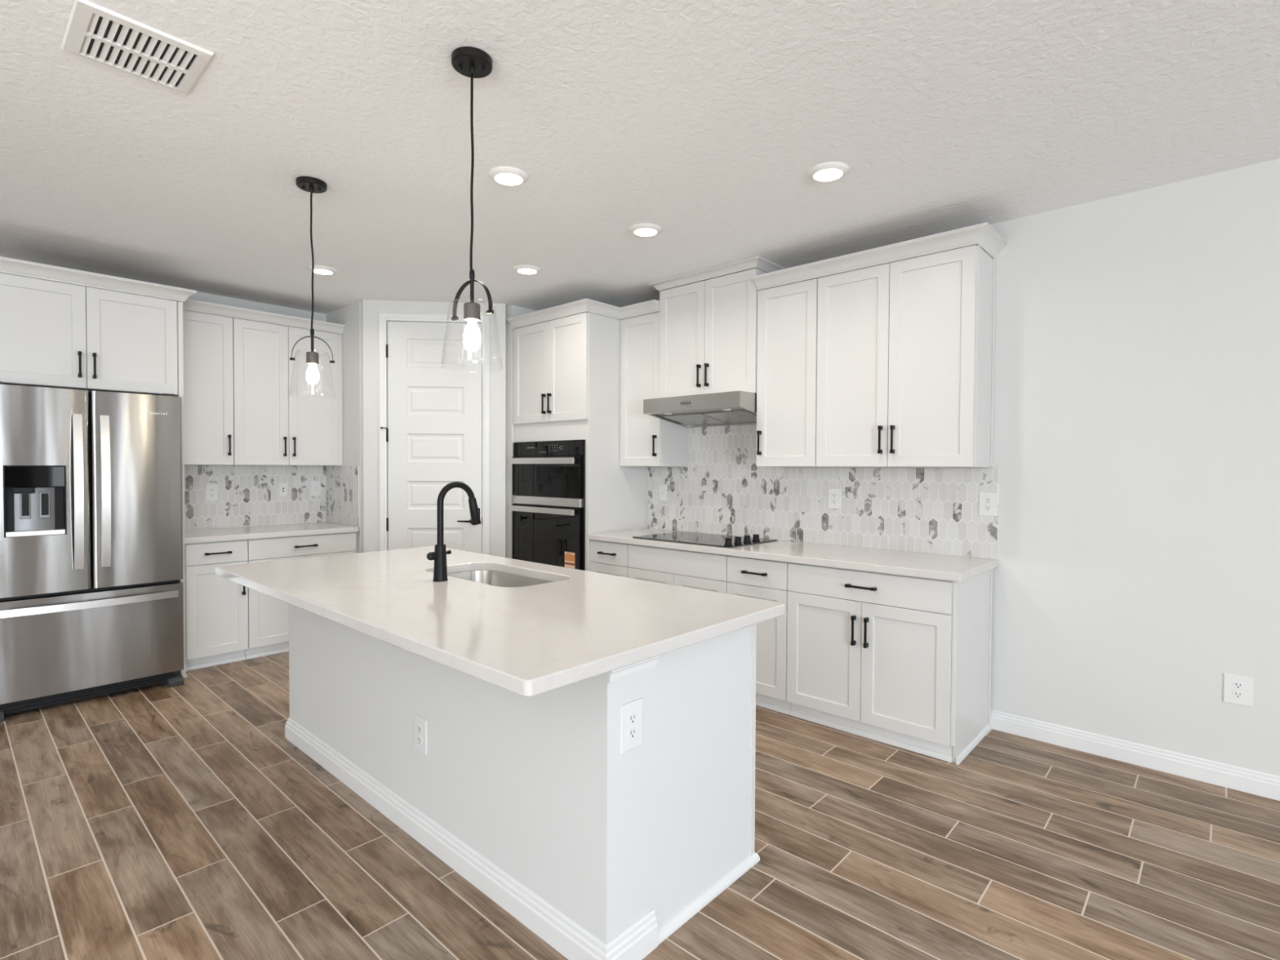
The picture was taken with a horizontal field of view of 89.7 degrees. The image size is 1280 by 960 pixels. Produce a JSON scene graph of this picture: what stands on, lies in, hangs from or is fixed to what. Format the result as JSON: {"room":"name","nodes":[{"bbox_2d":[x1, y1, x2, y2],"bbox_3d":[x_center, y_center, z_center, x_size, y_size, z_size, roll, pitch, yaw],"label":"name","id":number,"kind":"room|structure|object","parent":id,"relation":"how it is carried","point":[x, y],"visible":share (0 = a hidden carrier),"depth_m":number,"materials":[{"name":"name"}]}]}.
{"room":"kitchen","nodes":[
{"label":"kitchen","id":0,"kind":"room"},
{"bbox_2d":[0,271,326,530],"bbox_3d":[-4.939,-0.018,3.239,0.120,2.762,6.449,1,1,42],"label":"wall","id":1,"kind":"structure","parent":0,"point":[200,296],"depth_m":5.13,"materials":[{"name":"white paint"}]},
{"bbox_2d":[0,272,177,395],"bbox_3d":[-3.568,-0.860,4.069,0.753,0.613,0.925,1,1,42],"label":"upper cabinet","id":2,"kind":"object","parent":1,"relation":"attached to","point":[53,334],"visible":0.99,"depth_m":3.84,"materials":[{"name":"white wood"}]},
{"bbox_2d":[0,256,345,333],"bbox_3d":[-3.030,-1.214,4.377,0.444,0.094,2.162,1,1,42],"label":"crown molding","id":3,"kind":"structure","parent":2,"relation":"attached to","point":[7,265],"depth_m":4.04,"materials":[{"name":"white wood"}]},
{"bbox_2d":[182,310,233,465],"bbox_3d":[-3.245,-0.657,4.710,0.371,1.092,0.385,1,1,42],"label":"upper cabinet","id":4,"kind":"object","parent":1,"relation":"attached to","point":[207,339],"visible":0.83,"depth_m":4.64,"materials":[{"name":"white wood"}]},
{"bbox_2d":[184,465,326,529],"bbox_3d":[-3.119,0.128,5.138,0.007,0.488,1.176,1,1,42],"label":"backsplash","id":5,"kind":"structure","parent":1,"relation":"attached to","point":[248,495],"depth_m":5.15,"materials":[{"name":"tile"}]},
{"bbox_2d":[205,484,217,501],"bbox_3d":[-3.290,0.097,4.938,0.008,0.128,0.082,1,1,42],"label":"wall outlet","id":6,"kind":"object","parent":5,"relation":"attached to","point":[211,490],"visible":1,"depth_m":4.93,"materials":[{"name":"white plastic"}]},
{"bbox_2d":[279,483,287,496],"bbox_3d":[-2.948,0.080,5.310,0.011,0.105,0.062,1,1,42],"label":"outlet","id":7,"kind":"object","parent":5,"relation":"attached to","point":[282,486],"visible":1,"depth_m":5.31,"materials":[{"name":"white plastic"}]},
{"bbox_2d":[311,480,320,496],"bbox_3d":[-2.775,0.072,5.501,0.009,0.128,0.082,1,1,42],"label":"light switch","id":8,"kind":"object","parent":5,"relation":"attached to","point":[315,485],"visible":1,"depth_m":5.50,"materials":[{"name":"white plastic"}]},
{"bbox_2d":[232,317,342,465],"bbox_3d":[-2.846,-0.663,5.146,0.371,1.092,0.791,1,1,42],"label":"upper cabinet","id":9,"kind":"object","parent":1,"relation":"attached to","point":[281,418],"visible":0.98,"depth_m":5.00,"materials":[{"name":"white wood"}]},
{"bbox_2d":[325,301,363,552],"bbox_3d":[-2.492,-0.048,5.432,0.770,2.762,0.090,1,1,42],"label":"wall","id":10,"kind":"structure","parent":0,"point":[350,316],"depth_m":5.21,"materials":[{"name":"white paint"}]},
{"bbox_2d":[326,465,359,526],"bbox_3d":[-2.483,0.125,5.360,0.630,0.491,0.007,1,1,42],"label":"backsplash","id":11,"kind":"structure","parent":10,"relation":"attached to","point":[342,481],"depth_m":5.34,"materials":[{"name":"tile"}]},
{"bbox_2d":[362,299,506,557],"bbox_3d":[-1.646,-0.040,5.203,1.111,2.762,0.110,0,1,-5],"label":"wall","id":12,"kind":"structure","parent":0,"point":[371,308],"depth_m":5.14,"materials":[{"name":"white paint"}]},
{"bbox_2d":[380,321,482,553],"bbox_3d":[-1.661,0.013,5.141,0.783,2.535,0.107,0,1,-5],"label":"door","id":13,"kind":"structure","parent":12,"relation":"in","point":[434,430],"depth_m":5.15,"materials":[{"name":"white wood"}]},
{"bbox_2d":[378,312,489,555],"bbox_3d":[-1.640,-0.014,5.139,0.863,2.613,0.018,0,1,-5],"label":"trim","id":14,"kind":"structure","parent":12,"relation":"attached to","point":[384,317],"depth_m":5.10,"materials":[{"name":"white wood"}]},
{"bbox_2d":[506,305,561,558],"bbox_3d":[-0.813,-0.043,5.564,0.090,2.762,0.791,1,1,42],"label":"wall","id":15,"kind":"structure","parent":0,"point":[513,311],"depth_m":5.25,"materials":[{"name":"white paint"}]},
{"bbox_2d":[0,0,1279,317],"bbox_3d":[-0.022,-1.372,-0.227,12.170,0.120,8.400,1,1,42],"label":"ceiling","id":16,"kind":"structure","parent":0,"point":[705,122],"depth_m":2.50,"materials":[{"name":"white paint"}]},
{"bbox_2d":[60,0,213,94],"bbox_3d":[-1.589,-1.355,2.034,0.330,0.012,0.334,1,1,42],"label":"ceiling vent","id":17,"kind":"object","parent":16,"relation":"in","point":[95,33],"visible":1,"depth_m":2.01,"materials":[{"name":"white metal"}]},
{"bbox_2d":[289,176,334,384],"bbox_3d":[-1.524,-0.882,2.987,0.197,0.992,0.197,1,1,42],"label":"pendant light","id":18,"kind":"object","parent":16,"relation":"hanging from","point":[308,184],"visible":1,"depth_m":2.98,"materials":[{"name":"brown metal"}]},
{"bbox_2d":[306,351,319,364],"bbox_3d":[-1.525,-0.567,2.993,0.053,0.052,0.053,1,1,42],"label":"socket","id":19,"kind":"object","parent":18,"relation":"attached to","point":[312,357],"depth_m":2.97,"materials":[{"name":"grey metal"}]},
{"bbox_2d":[306,265,337,275],"bbox_3d":[-2.119,-1.397,4.290,0.180,0.018,0.180,1,1,42],"label":"recessed light","id":20,"kind":"object","parent":16,"relation":"in","point":[320,269],"visible":0.9,"depth_m":4.27,"materials":[{"name":"white plastic"}]},
{"bbox_2d":[451,46,493,349],"bbox_3d":[-0.544,-0.861,2.083,0.197,0.992,0.197,1,1,42],"label":"pendant light","id":21,"kind":"object","parent":16,"relation":"hanging from","point":[471,62],"visible":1,"depth_m":2.07,"materials":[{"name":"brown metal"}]},
{"bbox_2d":[463,302,480,321],"bbox_3d":[-0.546,-0.545,2.089,0.053,0.052,0.053,1,1,42],"label":"socket","id":22,"kind":"object","parent":21,"relation":"attached to","point":[472,310],"depth_m":2.07,"materials":[{"name":"grey metal"}]},
{"bbox_2d":[488,166,528,186],"bbox_3d":[-0.592,-1.364,2.899,0.180,0.018,0.180,1,1,42],"label":"recessed light","id":23,"kind":"object","parent":16,"relation":"in","point":[505,175],"visible":1,"depth_m":2.87,"materials":[{"name":"white plastic"}]},
{"bbox_2d":[513,264,541,274],"bbox_3d":[-0.748,-1.390,4.261,0.180,0.018,0.180,1,1,42],"label":"recessed light","id":24,"kind":"object","parent":16,"relation":"in","point":[522,268],"visible":1,"depth_m":4.23,"materials":[{"name":"white plastic"}]},
{"bbox_2d":[629,222,662,236],"bbox_3d":[0.031,-1.373,3.543,0.180,0.018,0.180,1,1,42],"label":"recessed light","id":25,"kind":"object","parent":16,"relation":"in","point":[643,229],"visible":1,"depth_m":3.51,"materials":[{"name":"white plastic"}]},
{"bbox_2d":[807,161,849,182],"bbox_3d":[0.832,-1.356,2.842,0.180,0.018,0.180,1,1,42],"label":"recessed light","id":26,"kind":"object","parent":16,"relation":"in","point":[828,171],"visible":1,"depth_m":2.81,"materials":[{"name":"white plastic"}]},
{"bbox_2d":[0,651,1279,959],"bbox_3d":[-0.035,1.460,-0.174,12.170,0.120,8.400,1,1,42],"label":"floor","id":27,"kind":"structure","parent":0,"point":[159,821],"depth_m":2.32,"materials":[{"name":"brown tile"}]},
{"bbox_2d":[0,381,183,722],"bbox_3d":[-3.496,0.380,4.019,0.909,1.850,0.900,1,1,42],"label":"refrigerator","id":28,"kind":"object","parent":27,"relation":"on","point":[91,591],"visible":1,"depth_m":3.74,"materials":[{"name":"grey metal"}]},
{"bbox_2d":[174,301,186,678],"bbox_3d":[-3.260,0.065,4.449,0.725,2.466,0.034,1,1,42],"label":"refrigerator surround","id":29,"kind":"object","parent":27,"relation":"on","point":[180,304],"visible":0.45,"depth_m":4.21,"materials":[{"name":"white wood"}]},
{"bbox_2d":[185,539,248,671],"bbox_3d":[-3.142,0.859,4.641,0.650,0.872,0.389,1,1,42],"label":"base cabinet","id":30,"kind":"object","parent":27,"relation":"on","point":[216,606],"visible":0.72,"depth_m":4.44,"materials":[{"name":"white wood"}]},
{"bbox_2d":[244,531,357,659],"bbox_3d":[-2.743,0.853,5.076,0.650,0.872,0.786,1,1,42],"label":"base cabinet","id":31,"kind":"object","parent":27,"relation":"on","point":[268,615],"visible":0.42,"depth_m":4.73,"materials":[{"name":"white wood"}]},
{"bbox_2d":[184,522,358,543],"bbox_3d":[-2.881,0.396,4.928,0.634,0.038,1.172,1,1,42],"label":"countertop","id":32,"kind":"structure","parent":31,"relation":"on","point":[202,535],"depth_m":4.79,"materials":[{"name":"white stone"}]},
{"bbox_2d":[284,604,759,959],"bbox_3d":[-0.691,0.904,2.797,2.357,0.874,0.788,1,1,42],"label":"kitchen island","id":33,"kind":"object","parent":27,"relation":"on","point":[601,852],"visible":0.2,"depth_m":2.05,"materials":[{"name":"white paint"}]},
{"bbox_2d":[413,714,426,755],"bbox_3d":[-0.819,0.950,2.397,0.088,0.128,0.008,1,1,42],"label":"wall outlet","id":34,"kind":"object","parent":33,"relation":"attached to","point":[420,724],"visible":1,"depth_m":2.39,"materials":[{"name":"white plastic"}]},
{"bbox_2d":[417,724,422,733],"bbox_3d":[-0.821,0.929,2.395,0.034,0.028,0.002,1,1,42],"label":"receptacle","id":35,"kind":"object","parent":34,"relation":"attached to","point":[419,726],"depth_m":2.40,"materials":[{"name":"white plastic"}]},
{"bbox_2d":[417,735,422,744],"bbox_3d":[-0.821,0.970,2.396,0.034,0.028,0.002,1,1,42],"label":"receptacle","id":36,"kind":"object","parent":34,"relation":"attached to","point":[419,737],"depth_m":2.40,"materials":[{"name":"white plastic"}]},
{"bbox_2d":[215,546,785,697],"bbox_3d":[-0.758,0.448,2.692,2.423,0.040,1.155,1,1,42],"label":"island countertop","id":37,"kind":"structure","parent":33,"relation":"on","point":[531,641],"depth_m":2.16,"materials":[{"name":"white stone"}]},
{"bbox_2d":[426,481,480,582],"bbox_3d":[-0.799,0.216,2.777,0.060,0.420,0.253,1,1,42],"label":"faucet","id":38,"kind":"object","parent":37,"relation":"on","point":[439,555],"visible":1,"depth_m":2.72,"materials":[{"name":"black metal"}]},
{"bbox_2d":[447,569,553,586],"bbox_3d":[-0.659,0.564,2.931,0.756,0.199,0.406,1,1,42],"label":"sink","id":39,"kind":"object","parent":37,"relation":"in","point":[495,578],"visible":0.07,"depth_m":3.20,"materials":[{"name":"silver metal"}]},
{"bbox_2d":[620,697,642,754],"bbox_3d":[-0.023,0.687,1.796,0.008,0.134,0.088,1,1,42],"label":"wall outlet","id":40,"kind":"object","parent":33,"relation":"attached to","point":[631,713],"visible":1,"depth_m":1.79,"materials":[{"name":"white plastic"}]},
{"bbox_2d":[627,712,636,724],"bbox_3d":[-0.021,0.666,1.794,0.002,0.028,0.034,1,1,42],"label":"receptacle","id":41,"kind":"object","parent":40,"relation":"attached to","point":[632,717],"depth_m":1.79,"materials":[{"name":"white plastic"}]},
{"bbox_2d":[627,727,636,739],"bbox_3d":[-0.021,0.707,1.794,0.002,0.028,0.034,1,1,42],"label":"receptacle","id":42,"kind":"object","parent":40,"relation":"attached to","point":[632,731],"depth_m":1.79,"materials":[{"name":"white plastic"}]},
{"bbox_2d":[513,311,647,571],"bbox_3d":[-0.500,0.038,5.177,0.882,2.520,0.698,1,1,42],"label":"tall cabinet","id":43,"kind":"object","parent":27,"relation":"on","point":[566,370],"visible":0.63,"depth_m":4.83,"materials":[{"name":"white wood"}]},
{"bbox_2d":[509,440,585,570],"bbox_3d":[-0.544,0.298,5.150,0.835,1.198,0.645,1,1,42],"label":"wall oven","id":44,"kind":"object","parent":43,"relation":"in","point":[548,508],"visible":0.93,"depth_m":4.89,"materials":[{"name":"black glass"}]},
{"bbox_2d":[506,297,659,328],"bbox_3d":[-0.465,-1.253,4.888,1.282,0.072,0.400,1,1,42],"label":"crown molding","id":45,"kind":"structure","parent":43,"relation":"attached to","point":[586,304],"depth_m":4.75,"materials":[{"name":"white wood"}]},
{"bbox_2d":[590,539,629,577],"bbox_3d":[-0.028,0.871,4.776,0.376,0.872,0.656,1,1,42],"label":"base cabinet","id":46,"kind":"object","parent":27,"relation":"on","point":[607,557],"visible":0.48,"depth_m":4.54,"materials":[{"name":"white wood"}]},
{"bbox_2d":[588,528,997,582],"bbox_3d":[0.768,0.429,4.052,2.517,0.038,0.640,1,1,42],"label":"countertop","id":47,"kind":"structure","parent":46,"relation":"on","point":[937,566],"depth_m":3.56,"materials":[{"name":"white stone"}]},
{"bbox_2d":[632,531,777,547],"bbox_3d":[0.433,0.376,4.366,0.810,0.053,0.555,1,1,42],"label":"cooktop","id":48,"kind":"object","parent":47,"relation":"in","point":[687,537],"visible":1,"depth_m":4.26,"materials":[{"name":"black glass"}]},
{"bbox_2d":[627,544,728,593],"bbox_3d":[0.414,0.880,4.371,0.818,0.872,0.656,1,1,42],"label":"base cabinet","id":49,"kind":"object","parent":27,"relation":"on","point":[707,571],"visible":0.28,"depth_m":4.12,"materials":[{"name":"white wood"}]},
{"bbox_2d":[726,555,791,715],"bbox_3d":[0.868,0.890,3.956,0.406,0.872,0.656,1,1,42],"label":"base cabinet","id":50,"kind":"object","parent":27,"relation":"on","point":[748,577],"visible":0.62,"depth_m":3.69,"materials":[{"name":"white wood"}]},
{"bbox_2d":[786,562,992,764],"bbox_3d":[1.349,0.900,3.516,0.892,0.872,0.656,1,1,42],"label":"base cabinet","id":51,"kind":"object","parent":27,"relation":"on","point":[898,660],"visible":0.96,"depth_m":3.26,"materials":[{"name":"white wood"}]},
{"bbox_2d":[599,158,1279,776],"bbox_3d":[3.294,0.038,2.262,10.430,2.762,0.120,1,1,42],"label":"wall","id":52,"kind":"structure","parent":0,"point":[1136,446],"depth_m":3.02,"materials":[{"name":"white paint"}]},
{"bbox_2d":[619,311,687,466],"bbox_3d":[0.092,-0.660,4.855,0.398,1.114,0.358,1,1,42],"label":"upper cabinet","id":53,"kind":"object","parent":52,"relation":"attached to","point":[646,440],"visible":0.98,"depth_m":4.75,"materials":[{"name":"white wood"}]},
{"bbox_2d":[643,391,756,427],"bbox_3d":[0.485,-0.470,4.394,0.798,0.172,0.497,1,1,42],"label":"range hood","id":54,"kind":"object","parent":52,"relation":"attached to","point":[733,407],"visible":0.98,"depth_m":4.27,"materials":[{"name":"silver metal"}]},
{"bbox_2d":[658,268,782,398],"bbox_3d":[0.535,-0.954,4.438,0.802,0.790,0.370,1,1,42],"label":"upper cabinet","id":55,"kind":"object","parent":52,"relation":"attached to","point":[708,328],"visible":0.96,"depth_m":4.29,"materials":[{"name":"white wood"}]},
{"bbox_2d":[648,255,786,291],"bbox_3d":[0.529,-1.370,4.422,0.915,0.049,0.392,1,1,42],"label":"crown molding","id":56,"kind":"structure","parent":55,"relation":"attached to","point":[761,263],"depth_m":4.20,"materials":[{"name":"white wood"}]},
{"bbox_2d":[755,278,817,466],"bbox_3d":[0.986,-0.640,4.038,0.407,1.114,0.358,1,1,42],"label":"upper cabinet","id":57,"kind":"object","parent":52,"relation":"attached to","point":[787,351],"visible":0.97,"depth_m":3.93,"materials":[{"name":"white wood"}]},
{"bbox_2d":[647,424,999,559],"bbox_3d":[0.989,0.013,4.283,2.516,0.786,0.007,1,1,42],"label":"backsplash","id":58,"kind":"structure","parent":52,"relation":"attached to","point":[722,490],"depth_m":4.14,"materials":[{"name":"tile"}]},
{"bbox_2d":[659,484,667,501],"bbox_3d":[0.181,0.099,5.013,0.082,0.128,0.009,1,1,42],"label":"light switch","id":59,"kind":"object","parent":58,"relation":"attached to","point":[663,488],"visible":1,"depth_m":5.01,"materials":[{"name":"white plastic"}]},
{"bbox_2d":[827,488,841,509],"bbox_3d":[1.228,0.118,4.056,0.088,0.128,0.008,1,1,42],"label":"wall outlet","id":60,"kind":"object","parent":58,"relation":"attached to","point":[834,495],"visible":1,"depth_m":4.05,"materials":[{"name":"white plastic"}]},
{"bbox_2d":[831,493,836,497],"bbox_3d":[1.226,0.097,4.054,0.034,0.028,0.002,1,1,42],"label":"receptacle","id":61,"kind":"object","parent":60,"relation":"attached to","point":[833,495],"depth_m":4.05,"materials":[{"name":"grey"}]},
{"bbox_2d":[831,499,836,504],"bbox_3d":[1.226,0.138,4.054,0.034,0.028,0.002,1,1,42],"label":"receptacle","id":62,"kind":"object","parent":60,"relation":"attached to","point":[833,501],"depth_m":4.05,"materials":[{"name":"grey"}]},
{"bbox_2d":[978,492,998,516],"bbox_3d":[1.876,0.131,3.463,0.092,0.128,0.008,1,1,42],"label":"wall outlet","id":63,"kind":"object","parent":58,"relation":"attached to","point":[988,501],"visible":1,"depth_m":3.46,"materials":[{"name":"white plastic"}]},
{"bbox_2d":[984,497,991,502],"bbox_3d":[1.875,0.110,3.461,0.034,0.028,0.002,1,1,42],"label":"receptacle","id":64,"kind":"object","parent":63,"relation":"attached to","point":[986,500],"depth_m":3.46,"materials":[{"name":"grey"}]},
{"bbox_2d":[984,505,991,511],"bbox_3d":[1.874,0.151,3.461,0.034,0.028,0.002,1,1,42],"label":"receptacle","id":65,"kind":"object","parent":63,"relation":"attached to","point":[987,508],"depth_m":3.46,"materials":[{"name":"white plastic"}]},
{"bbox_2d":[816,244,995,466],"bbox_3d":[1.459,-0.630,3.605,0.866,1.114,0.358,1,1,42],"label":"upper cabinet","id":66,"kind":"object","parent":52,"relation":"attached to","point":[905,348],"visible":1,"depth_m":3.44,"materials":[{"name":"white wood"}]},
{"bbox_2d":[752,222,1007,290],"bbox_3d":[1.321,-1.224,3.705,1.330,0.075,0.384,1,1,42],"label":"crown molding","id":67,"kind":"structure","parent":66,"relation":"attached to","point":[984,235],"depth_m":3.45,"materials":[{"name":"white wood"}]},
{"bbox_2d":[990,709,1279,800],"bbox_3d":[4.448,1.345,1.135,6.925,0.100,0.014,1,1,42],"label":"baseboard","id":68,"kind":"structure","parent":52,"relation":"attached to","point":[1227,775],"depth_m":3.02,"materials":[{"name":"white wood"}]},
{"bbox_2d":[1222,672,1253,706],"bbox_3d":[2.615,0.917,2.810,0.095,0.128,0.008,1,1,42],"label":"wall outlet","id":69,"kind":"object","parent":52,"relation":"attached to","point":[1237,689],"visible":1,"depth_m":2.81,"materials":[{"name":"white plastic"}]},
{"bbox_2d":[1232,681,1243,688],"bbox_3d":[2.613,0.897,2.807,0.034,0.028,0.002,1,1,42],"label":"receptacle","id":70,"kind":"object","parent":69,"relation":"attached to","point":[1236,685],"depth_m":2.81,"materials":[{"name":"white plastic"}]},
{"bbox_2d":[1232,690,1243,698],"bbox_3d":[2.612,0.938,2.808,0.034,0.028,0.002,1,1,42],"label":"receptacle","id":71,"kind":"object","parent":69,"relation":"attached to","point":[1236,694],"depth_m":2.81,"materials":[{"name":"white plastic"}]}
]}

